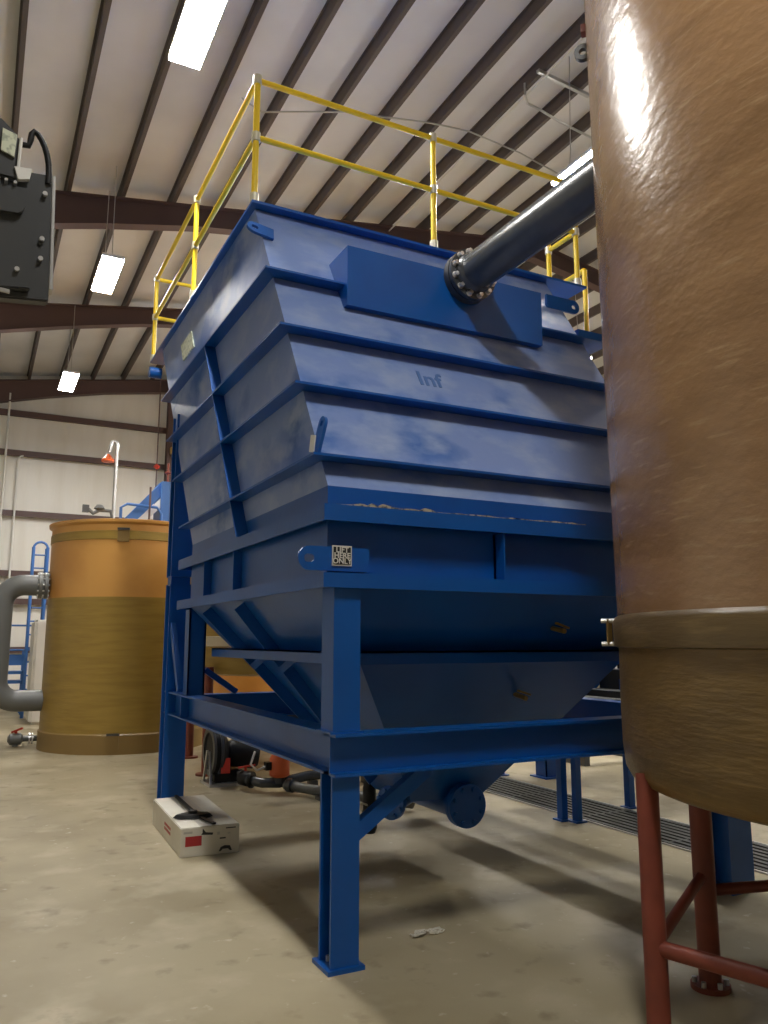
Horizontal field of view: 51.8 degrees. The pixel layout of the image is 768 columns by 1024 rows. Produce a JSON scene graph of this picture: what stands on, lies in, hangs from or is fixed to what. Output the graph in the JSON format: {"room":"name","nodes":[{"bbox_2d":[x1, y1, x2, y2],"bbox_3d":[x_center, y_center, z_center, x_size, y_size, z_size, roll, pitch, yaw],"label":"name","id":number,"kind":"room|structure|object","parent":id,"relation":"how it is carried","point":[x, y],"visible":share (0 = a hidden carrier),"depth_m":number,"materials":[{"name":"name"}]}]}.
{"room":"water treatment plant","nodes":[
{"label":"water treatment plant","id":0,"kind":"room"},
{"bbox_2d":[0,0,603,378],"bbox_3d":[5.394,-5.330,11.321,33.000,2.706,31.450,5,-10,-27],"label":"ceiling","id":1,"kind":"structure","parent":0,"point":[60,33],"depth_m":11.11,"materials":[{"name":"white metal"}]},
{"bbox_2d":[0,0,28,336],"bbox_3d":[-3.015,-5.676,6.847,0.085,0.200,31.150,5,-10,-27],"label":"ceiling beam","id":2,"kind":"structure","parent":1,"relation":"attached to","point":[24,4],"depth_m":9.22,"materials":[{"name":"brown metal"}]},
{"bbox_2d":[58,310,79,391],"bbox_3d":[-6.483,-3.414,16.352,0.300,1.550,1.200,5,-10,-27],"label":"light","id":3,"kind":"object","parent":1,"relation":"hanging from","point":[68,380],"visible":0.97,"depth_m":16.08,"materials":[{"name":"white plastic"}]},
{"bbox_2d":[58,372,78,391],"bbox_3d":[-6.483,-2.661,16.229,0.280,0.024,1.180,5,-10,-27],"label":"diffuser","id":4,"kind":"object","parent":3,"relation":"attached to","point":[68,380],"depth_m":16.13,"materials":[{"name":"white plastic"}]},
{"bbox_2d":[27,0,111,379],"bbox_3d":[-2.316,-5.738,7.220,0.085,0.200,31.150,5,-10,-27],"label":"ceiling beam","id":5,"kind":"structure","parent":1,"relation":"attached to","point":[105,5],"depth_m":10.25,"materials":[{"name":"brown metal"}]},
{"bbox_2d":[91,166,124,293],"bbox_3d":[-4.027,-4.188,11.617,0.300,1.550,1.200,5,-10,-27],"label":"light","id":6,"kind":"object","parent":1,"relation":"hanging from","point":[109,267],"visible":1,"depth_m":11.38,"materials":[{"name":"white plastic"}]},
{"bbox_2d":[92,256,123,293],"bbox_3d":[-4.027,-3.435,11.494,0.280,0.024,1.180,5,-10,-27],"label":"diffuser","id":7,"kind":"object","parent":6,"relation":"attached to","point":[109,267],"depth_m":11.39,"materials":[{"name":"white plastic"}]},
{"bbox_2d":[59,0,184,378],"bbox_3d":[-1.618,-5.800,7.592,0.085,0.200,31.150,5,-10,-27],"label":"ceiling beam","id":8,"kind":"structure","parent":1,"relation":"attached to","point":[164,63],"depth_m":10.98,"materials":[{"name":"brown metal"}]},
{"bbox_2d":[90,0,268,379],"bbox_3d":[-0.919,-5.861,7.964,0.085,0.200,31.150,5,-10,-27],"label":"ceiling beam","id":9,"kind":"structure","parent":1,"relation":"attached to","point":[258,7],"depth_m":11.08,"materials":[{"name":"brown metal"}]},
{"bbox_2d":[168,0,226,69],"bbox_3d":[-1.567,-4.963,6.872,0.300,1.550,1.200,5,-10,-27],"label":"light","id":10,"kind":"object","parent":1,"relation":"hanging from","point":[198,21],"visible":1,"depth_m":6.87,"materials":[{"name":"white plastic"}]},
{"bbox_2d":[120,0,343,379],"bbox_3d":[-0.220,-5.923,8.337,0.085,0.200,31.150,5,-10,-27],"label":"ceiling beam","id":11,"kind":"structure","parent":1,"relation":"attached to","point":[331,7],"depth_m":10.53,"materials":[{"name":"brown metal"}]},
{"bbox_2d":[150,0,415,379],"bbox_3d":[0.479,-5.984,8.709,0.085,0.200,31.150,5,-10,-27],"label":"ceiling beam","id":12,"kind":"structure","parent":1,"relation":"attached to","point":[400,9],"depth_m":10.54,"materials":[{"name":"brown metal"}]},
{"bbox_2d":[153,366,161,486],"bbox_3d":[-5.917,-1.619,20.643,0.178,4.590,0.178,5,-10,-27],"label":"hanging rod","id":13,"kind":"object","parent":12,"relation":"hanging from","point":[156,466],"visible":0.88,"depth_m":20.68,"materials":[{"name":"red metal"}]},
{"bbox_2d":[303,0,484,214],"bbox_3d":[1.178,-6.046,9.082,0.085,0.200,31.150,5,-10,-27],"label":"ceiling beam","id":14,"kind":"structure","parent":1,"relation":"attached to","point":[468,8],"depth_m":10.79,"materials":[{"name":"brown metal"}]},
{"bbox_2d":[241,97,557,173],"bbox_3d":[1.107,-5.567,11.951,6.673,1.005,0.714,6,-11,-32],"label":"cable","id":15,"kind":"object","parent":1,"relation":"hanging from","point":[242,98],"visible":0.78,"depth_m":11.16,"materials":[{"name":"grey plastic"}]},
{"bbox_2d":[341,0,552,220],"bbox_3d":[1.877,-6.108,9.454,0.085,0.200,31.150,5,-10,-27],"label":"ceiling beam","id":16,"kind":"structure","parent":1,"relation":"attached to","point":[534,8],"depth_m":11.02,"materials":[{"name":"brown metal"}]},
{"bbox_2d":[379,12,584,225],"bbox_3d":[2.575,-6.170,9.826,0.085,0.200,31.150,5,-10,-27],"label":"ceiling beam","id":17,"kind":"structure","parent":1,"relation":"attached to","point":[572,34],"depth_m":11.51,"materials":[{"name":"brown metal"}]},
{"bbox_2d":[389,37,585,230],"bbox_3d":[2.613,-6.016,9.821,0.027,0.027,29.150,5,-10,-27],"label":"conduit","id":18,"kind":"object","parent":17,"relation":"attached to","point":[582,39],"visible":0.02,"depth_m":11.61,"materials":[{"name":"white metal"}]},
{"bbox_2d":[524,83,590,138],"bbox_3d":[2.563,-5.811,11.664,0.128,0.285,1.882,-9,-13,43],"label":"conduit","id":19,"kind":"object","parent":17,"relation":"attached to","point":[525,94],"visible":0.9,"depth_m":11.53,"materials":[{"name":"grey metal"}]},
{"bbox_2d":[415,66,587,228],"bbox_3d":[3.274,-6.231,10.199,0.085,0.200,31.150,5,-10,-27],"label":"ceiling beam","id":20,"kind":"structure","parent":1,"relation":"attached to","point":[561,99],"depth_m":12.50,"materials":[{"name":"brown metal"}]},
{"bbox_2d":[536,69,588,97],"bbox_3d":[2.493,-5.926,10.933,1.133,0.214,0.050,8,-12,-39],"label":"strut","id":21,"kind":"object","parent":20,"relation":"attached to","point":[543,73],"visible":0.86,"depth_m":10.90,"materials":[{"name":"grey metal"}]},
{"bbox_2d":[483,181,553,235],"bbox_3d":[4.672,-6.355,10.944,0.085,0.200,31.150,5,-10,-27],"label":"ceiling beam","id":22,"kind":"structure","parent":1,"relation":"attached to","point":[548,186],"depth_m":14.89,"materials":[{"name":"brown metal"}]},
{"bbox_2d":[450,111,590,232],"bbox_3d":[3.973,-6.293,10.571,0.085,0.200,31.150,5,-10,-27],"label":"ceiling beam","id":23,"kind":"structure","parent":1,"relation":"attached to","point":[583,124],"depth_m":13.52,"materials":[{"name":"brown metal"}]},
{"bbox_2d":[517,214,595,270],"bbox_3d":[6.069,-6.303,11.660,0.085,0.200,31.150,5,-10,-27],"label":"ceiling beam","id":24,"kind":"structure","parent":1,"relation":"attached to","point":[590,223],"depth_m":15.98,"materials":[{"name":"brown metal"}]},
{"bbox_2d":[551,56,591,185],"bbox_3d":[2.341,-4.640,8.846,0.300,1.550,1.200,5,-10,-27],"label":"light","id":25,"kind":"object","parent":1,"relation":"hanging from","point":[587,154],"visible":0.24,"depth_m":8.91,"materials":[{"name":"white plastic"}]},
{"bbox_2d":[552,151,591,185],"bbox_3d":[2.341,-3.887,8.723,0.280,0.024,1.180,5,-10,-27],"label":"diffuser","id":26,"kind":"object","parent":25,"relation":"attached to","point":[587,155],"depth_m":8.84,"materials":[{"name":"white plastic"}]},
{"bbox_2d":[552,248,597,279],"bbox_3d":[6.768,-6.126,11.993,0.085,0.200,31.150,5,-10,-27],"label":"ceiling beam","id":27,"kind":"structure","parent":1,"relation":"attached to","point":[590,257],"depth_m":16.70,"materials":[{"name":"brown metal"}]},
{"bbox_2d":[569,288,593,300],"bbox_3d":[7.467,-5.949,12.327,0.085,0.200,31.150,5,-10,-27],"label":"ceiling beam","id":28,"kind":"structure","parent":1,"relation":"attached to","point":[579,295],"depth_m":18.08,"materials":[{"name":"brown metal"}]},
{"bbox_2d":[568,303,600,327],"bbox_3d":[8.166,-5.772,12.660,0.085,0.200,31.150,5,-10,-27],"label":"ceiling beam","id":29,"kind":"structure","parent":1,"relation":"attached to","point":[595,310],"depth_m":19.09,"materials":[{"name":"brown metal"}]},
{"bbox_2d":[590,326,601,333],"bbox_3d":[8.865,-5.595,12.994,0.085,0.200,31.150,5,-10,-27],"label":"ceiling beam","id":30,"kind":"structure","parent":1,"relation":"attached to","point":[598,330],"depth_m":19.73,"materials":[{"name":"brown metal"}]},
{"bbox_2d":[592,350,602,360],"bbox_3d":[9.563,-5.418,13.327,0.085,0.200,31.150,5,-10,-27],"label":"ceiling beam","id":31,"kind":"structure","parent":1,"relation":"attached to","point":[596,355],"depth_m":20.88,"materials":[{"name":"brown metal"}]},
{"bbox_2d":[597,366,603,374],"bbox_3d":[10.262,-5.242,13.661,0.085,0.200,31.150,5,-10,-27],"label":"ceiling beam","id":32,"kind":"structure","parent":1,"relation":"attached to","point":[601,369],"depth_m":21.83,"materials":[{"name":"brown metal"}]},
{"bbox_2d":[0,376,616,689],"bbox_3d":[-1.702,0.581,24.405,33.000,9.858,0.300,5,-10,-27],"label":"wall","id":33,"kind":"structure","parent":0,"point":[44,485],"depth_m":21.03,"materials":[{"name":"white metal"}]},
{"bbox_2d":[10,647,29,652],"bbox_3d":[-5.590,3.747,21.578,24.000,0.150,0.215,5,-10,-27],"label":"beam","id":34,"kind":"structure","parent":33,"relation":"attached to","point":[10,647],"depth_m":19.67,"materials":[{"name":"red metal"}]},
{"bbox_2d":[0,570,49,575],"bbox_3d":[-5.590,1.871,21.885,24.000,0.150,0.215,5,-10,-27],"label":"beam","id":35,"kind":"structure","parent":33,"relation":"attached to","point":[2,572],"depth_m":19.91,"materials":[{"name":"red metal"}]},
{"bbox_2d":[13,598,47,604],"bbox_3d":[-5.590,2.562,21.772,24.000,0.150,0.215,5,-10,-27],"label":"beam","id":36,"kind":"structure","parent":33,"relation":"attached to","point":[18,601],"depth_m":19.92,"materials":[{"name":"red metal"}]},
{"bbox_2d":[2,509,151,519],"bbox_3d":[-5.590,0.361,22.131,24.000,0.150,0.215,5,-10,-27],"label":"beam","id":37,"kind":"structure","parent":33,"relation":"attached to","point":[4,512],"depth_m":20.46,"materials":[{"name":"red metal"}]},
{"bbox_2d":[0,448,164,469],"bbox_3d":[-5.590,-1.188,22.384,24.000,0.150,0.215,5,-10,-27],"label":"beam","id":38,"kind":"structure","parent":33,"relation":"attached to","point":[11,452],"depth_m":20.95,"materials":[{"name":"red metal"}]},
{"bbox_2d":[0,408,165,433],"bbox_3d":[-5.590,-2.224,22.553,24.000,0.150,0.215,5,-10,-27],"label":"beam","id":39,"kind":"structure","parent":33,"relation":"attached to","point":[17,413],"depth_m":21.19,"materials":[{"name":"red metal"}]},
{"bbox_2d":[0,686,767,1023],"bbox_3d":[5.394,3.360,9.902,33.000,0.300,31.450,5,-10,-27],"label":"floor","id":40,"kind":"structure","parent":0,"point":[102,921],"depth_m":4.66,"materials":[{"name":"concrete"}]},
{"bbox_2d":[0,393,10,534],"bbox_3d":[-9.661,0.821,19.795,0.056,7.900,0.056,5,-10,-27],"label":"conduit","id":41,"kind":"object","parent":40,"relation":"on","point":[9,403],"visible":1,"depth_m":20.12,"materials":[{"name":"white metal"}]},
{"bbox_2d":[8,651,23,714],"bbox_3d":[-8.315,3.718,17.214,0.840,1.350,0.570,5,-10,-27],"label":"storage rack","id":42,"kind":"object","parent":40,"relation":"on","point":[18,659],"visible":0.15,"depth_m":17.15,"materials":[{"name":"blue metal"}]},
{"bbox_2d":[8,680,20,683],"bbox_3d":[-8.317,3.704,17.221,0.840,0.060,0.560,5,-10,-27],"label":"shelf","id":43,"kind":"object","parent":42,"relation":"attached to","point":[9,681],"depth_m":17.10,"materials":[{"name":"blue metal"}]},
{"bbox_2d":[8,670,21,673],"bbox_3d":[-8.317,3.506,17.253,0.840,0.060,0.560,5,-10,-27],"label":"shelf","id":44,"kind":"object","parent":42,"relation":"attached to","point":[19,671],"depth_m":17.11,"materials":[{"name":"blue metal"}]},
{"bbox_2d":[8,455,23,578],"bbox_3d":[-9.351,1.637,19.822,0.152,6.298,0.056,5,-10,-27],"label":"conduit","id":45,"kind":"object","parent":40,"relation":"on","point":[21,456],"visible":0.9,"depth_m":20.03,"materials":[{"name":"white metal"}]},
{"bbox_2d":[10,625,31,650],"bbox_3d":[-7.742,3.385,16.945,1.850,1.920,0.044,5,-10,-27],"label":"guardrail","id":46,"kind":"object","parent":40,"relation":"on","point":[12,625],"visible":0.14,"depth_m":16.97,"materials":[{"name":"blue metal"}]},
{"bbox_2d":[7,727,36,746],"bbox_3d":[-5.451,3.404,11.984,0.470,0.284,0.168,5,-10,-27],"label":"valve","id":47,"kind":"object","parent":40,"relation":"on","point":[14,738],"visible":0.98,"depth_m":11.90,"materials":[{"name":"grey metal"}]},
{"bbox_2d":[0,572,49,711],"bbox_3d":[-5.426,2.182,11.684,0.835,2.599,0.398,5,-10,-27],"label":"pipe","id":48,"kind":"object","parent":40,"relation":"on","point":[11,700],"visible":0.97,"depth_m":11.59,"materials":[{"name":"grey plastic"}]},
{"bbox_2d":[0,118,55,305],"bbox_3d":[-1.764,0.198,2.639,1.062,3.600,0.900,5,-10,-27],"label":"control box","id":49,"kind":"object","parent":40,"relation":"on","point":[27,198],"visible":1,"depth_m":2.89,"materials":[{"name":"grey paint"}]},
{"bbox_2d":[20,541,49,717],"bbox_3d":[-7.408,2.461,16.757,0.349,3.684,0.369,5,-10,-27],"label":"ladder","id":50,"kind":"object","parent":40,"relation":"on","point":[46,560],"visible":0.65,"depth_m":16.68,"materials":[{"name":"metal"}]},
{"bbox_2d":[25,620,45,724],"bbox_3d":[-6.471,3.135,15.881,1.180,2.070,1.100,5,-10,-27],"label":"tote","id":51,"kind":"object","parent":40,"relation":"on","point":[38,628],"visible":0.15,"depth_m":15.24,"materials":[{"name":"white plastic"}]},
{"bbox_2d":[82,440,118,517],"bbox_3d":[-5.189,1.240,14.180,0.575,5.263,0.227,5,-10,-27],"label":"shower","id":52,"kind":"object","parent":40,"relation":"on","point":[107,458],"visible":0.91,"depth_m":14.52,"materials":[{"name":"grey metal"}]},
{"bbox_2d":[36,518,202,754],"bbox_3d":[-4.027,1.917,12.487,2.540,3.380,2.540,5,-10,-27],"label":"storage tank","id":53,"kind":"object","parent":40,"relation":"on","point":[103,661],"visible":0.7,"depth_m":11.38,"materials":[{"name":"orange plastic"}]},
{"bbox_2d":[119,463,170,520],"bbox_3d":[-5.052,1.588,16.584,1.350,5.350,1.000,5,-10,-27],"label":"conveyor","id":54,"kind":"object","parent":40,"relation":"on","point":[160,496],"visible":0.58,"depth_m":16.72,"materials":[{"name":"blue metal"}]},
{"bbox_2d":[164,403,172,481],"bbox_3d":[-5.960,0.651,21.593,0.200,8.815,0.260,5,-10,-27],"label":"wall column","id":55,"kind":"structure","parent":40,"relation":"on","point":[169,423],"depth_m":21.95,"materials":[{"name":"red metal"}]},
{"bbox_2d":[152,795,238,857],"bbox_3d":[-1.557,2.536,6.438,0.442,0.208,1.242,4,-10,-25],"label":"cardboard box","id":56,"kind":"object","parent":40,"relation":"on","point":[187,837],"visible":0.95,"depth_m":5.97,"materials":[{"name":"grey cardboard"}]},
{"bbox_2d":[173,795,215,823],"bbox_3d":[-1.621,2.400,6.424,0.299,0.051,1.209,5,-10,-27],"label":"tool","id":57,"kind":"object","parent":56,"relation":"on","point":[192,813],"visible":1,"depth_m":6.15,"materials":[{"name":"black plastic"}]},
{"bbox_2d":[201,829,212,834],"bbox_3d":[-1.316,2.383,5.884,0.090,0.047,0.003,4,-10,-25],"label":"picture","id":58,"kind":"object","parent":56,"relation":"attached to","point":[203,831],"depth_m":5.88,"materials":[{"name":"grey"}]},
{"bbox_2d":[219,845,231,850],"bbox_3d":[-1.190,2.517,5.923,0.100,0.040,0.003,4,-10,-25],"label":"picture","id":59,"kind":"object","parent":56,"relation":"attached to","point":[221,847],"depth_m":5.92,"materials":[{"name":"grey"}]},
{"bbox_2d":[185,577,259,776],"bbox_3d":[-1.225,1.644,10.877,2.960,3.400,2.960,5,-10,-27],"label":"tank","id":60,"kind":"object","parent":40,"relation":"on","point":[225,666],"visible":0.16,"depth_m":9.60,"materials":[{"name":"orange plastic"}]},
{"bbox_2d":[200,729,259,787],"bbox_3d":[-1.707,2.730,8.913,0.616,0.624,0.528,5,-10,-27],"label":"pump","id":61,"kind":"object","parent":40,"relation":"on","point":[221,755],"visible":0.84,"depth_m":8.75,"materials":[{"name":"black metal"}]},
{"bbox_2d":[213,675,272,692],"bbox_3d":[-2.028,2.357,15.864,3.300,3.600,3.300,5,-10,-27],"label":"tank","id":62,"kind":"object","parent":40,"relation":"on","point":[242,683],"visible":0.02,"depth_m":14.18,"materials":[{"name":"orange plastic"}]},
{"bbox_2d":[236,751,414,808],"bbox_3d":[-0.553,2.694,8.080,1.806,0.426,1.790,2,-10,-13],"label":"piping","id":63,"kind":"object","parent":40,"relation":"on","point":[292,783],"visible":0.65,"depth_m":8.26,"materials":[{"name":"grey plastic"}]},
{"bbox_2d":[236,764,254,785],"bbox_3d":[-1.486,2.831,8.502,0.179,0.222,0.180,9,-13,-43],"label":"valve","id":64,"kind":"object","parent":63,"relation":"attached to","point":[242,774],"visible":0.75,"depth_m":8.45,"materials":[{"name":"black plastic"}]},
{"bbox_2d":[264,754,289,783],"bbox_3d":[-1.125,2.685,8.312,0.265,0.320,0.210,5,-10,-27],"label":"valve","id":65,"kind":"object","parent":63,"relation":"attached to","point":[278,767],"visible":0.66,"depth_m":8.24,"materials":[{"name":"orange plastic"}]},
{"bbox_2d":[264,761,271,770],"bbox_3d":[-1.216,2.657,8.269,0.060,0.080,0.080,5,-10,-27],"label":"handle","id":66,"kind":"object","parent":65,"relation":"attached to","point":[268,764],"depth_m":8.24,"materials":[{"name":"black plastic"}]},
{"bbox_2d":[410,926,444,936],"bbox_3d":[0.230,2.277,4.283,0.207,0.020,0.068,5,-10,-27],"label":"scrap","id":67,"kind":"object","parent":40,"relation":"on","point":[430,930],"visible":1,"depth_m":4.28,"materials":[{"name":"beige paper"}]},
{"bbox_2d":[157,414,754,976],"bbox_3d":[0.141,0.745,6.456,3.005,3.750,4.070,5,-10,-27],"label":"support frame","id":68,"kind":"object","parent":40,"relation":"on","point":[336,747],"visible":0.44,"depth_m":4.39,"materials":[{"name":"blue metal"}]},
{"bbox_2d":[148,199,618,828],"bbox_3d":[-0.155,0.201,7.114,3.290,4.474,5.300,5,-10,-27],"label":"hopper","id":69,"kind":"object","parent":68,"relation":"on","point":[347,420],"visible":0.96,"depth_m":5.19,"materials":[{"name":"blue metal"}]},
{"bbox_2d":[150,73,580,360],"bbox_3d":[-0.450,-2.412,8.247,3.128,1.050,3.818,5,-10,-27],"label":"guardrail","id":70,"kind":"object","parent":69,"relation":"on","point":[256,138],"visible":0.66,"depth_m":6.64,"materials":[{"name":"yellow metal"}]},
{"bbox_2d":[250,192,258,201],"bbox_3d":[-0.958,-2.313,5.834,0.068,0.075,0.068,5,-10,-27],"label":"socket","id":71,"kind":"object","parent":70,"relation":"attached to","point":[253,195],"depth_m":5.81,"materials":[{"name":"silver metal"}]},
{"bbox_2d":[430,239,437,246],"bbox_3d":[0.413,-2.200,6.526,0.068,0.075,0.068,5,-10,-27],"label":"socket","id":72,"kind":"object","parent":70,"relation":"attached to","point":[434,242],"depth_m":6.50,"materials":[{"name":"silver metal"}]},
{"bbox_2d":[574,278,580,284],"bbox_3d":[1.766,-2.088,7.209,0.068,0.075,0.068,5,-10,-27],"label":"socket","id":73,"kind":"object","parent":70,"relation":"attached to","point":[577,280],"depth_m":7.18,"materials":[{"name":"silver metal"}]},
{"bbox_2d":[360,779,376,833],"bbox_3d":[-0.071,2.202,6.128,0.338,0.530,0.122,8,-12,-40],"label":"hose","id":74,"kind":"object","parent":69,"relation":"hanging from","point":[369,792],"visible":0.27,"depth_m":6.05,"materials":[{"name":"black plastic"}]},
{"bbox_2d":[444,157,594,304],"bbox_3d":[0.976,-1.851,5.199,0.390,0.390,1.595,5,-10,-27],"label":"pipe","id":75,"kind":"object","parent":69,"relation":"attached to","point":[471,275],"visible":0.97,"depth_m":5.15,"materials":[{"name":"grey metal"}]},
{"bbox_2d":[530,760,566,779],"bbox_3d":[1.923,2.312,9.383,0.300,1.600,0.300,5,-10,-27],"label":"post","id":76,"kind":"object","parent":40,"relation":"on","point":[546,769],"visible":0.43,"depth_m":9.18,"materials":[{"name":"blue metal"}]},
{"bbox_2d":[566,754,621,765],"bbox_3d":[3.316,3.272,10.917,2.200,0.200,0.900,5,-10,-27],"label":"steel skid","id":77,"kind":"object","parent":40,"relation":"on","point":[584,761],"visible":0.04,"depth_m":10.06,"materials":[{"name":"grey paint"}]},
{"bbox_2d":[553,268,636,823],"bbox_3d":[2.834,0.379,8.351,3.190,5.083,2.200,5,-10,-27],"label":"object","id":78,"kind":"structure","parent":40,"relation":"on","point":[609,689],"depth_m":7.43,"materials":[{"name":"blue"}]},
{"bbox_2d":[484,776,767,874],"bbox_3d":[1.774,2.843,7.712,0.686,0.014,5.250,5,-10,-27],"label":"drain","id":79,"kind":"object","parent":40,"relation":"on","point":[676,834],"visible":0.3,"depth_m":7.20,"materials":[{"name":"black"}]},
{"bbox_2d":[574,0,767,1023],"bbox_3d":[2.565,-0.832,3.781,2.952,6.000,2.952,5,-10,-27],"label":"tank","id":80,"kind":"object","parent":40,"relation":"on","point":[678,89],"visible":1,"depth_m":3.20,"materials":[{"name":"brown"}]},
{"bbox_3d":[20.284,0.794,17.871,0.300,7.333,31.150,5,-10,-27],"label":"wall","id":81,"kind":"structure","parent":0,"visible":0},
{"bbox_2d":[0,379,168,402],"bbox_3d":[-1.430,-2.116,24.530,33.200,4.094,0.200,5,-10,-27],"label":"roof beam","id":82,"kind":"structure","parent":81,"relation":"attached to","point":[20,389],"depth_m":21.20,"materials":[{"name":"red metal"}]},
{"bbox_2d":[0,302,182,332],"bbox_3d":[0.984,-2.876,19.874,33.200,4.094,0.200,5,-10,-27],"label":"roof beam","id":83,"kind":"structure","parent":81,"relation":"attached to","point":[14,317],"depth_m":16.23,"materials":[{"name":"red metal"}]},
{"bbox_2d":[54,190,599,292],"bbox_3d":[3.034,-3.522,15.920,33.200,4.094,0.200,5,-10,-27],"label":"roof beam","id":84,"kind":"structure","parent":81,"relation":"attached to","point":[73,210],"depth_m":12.78,"materials":[{"name":"red metal"}]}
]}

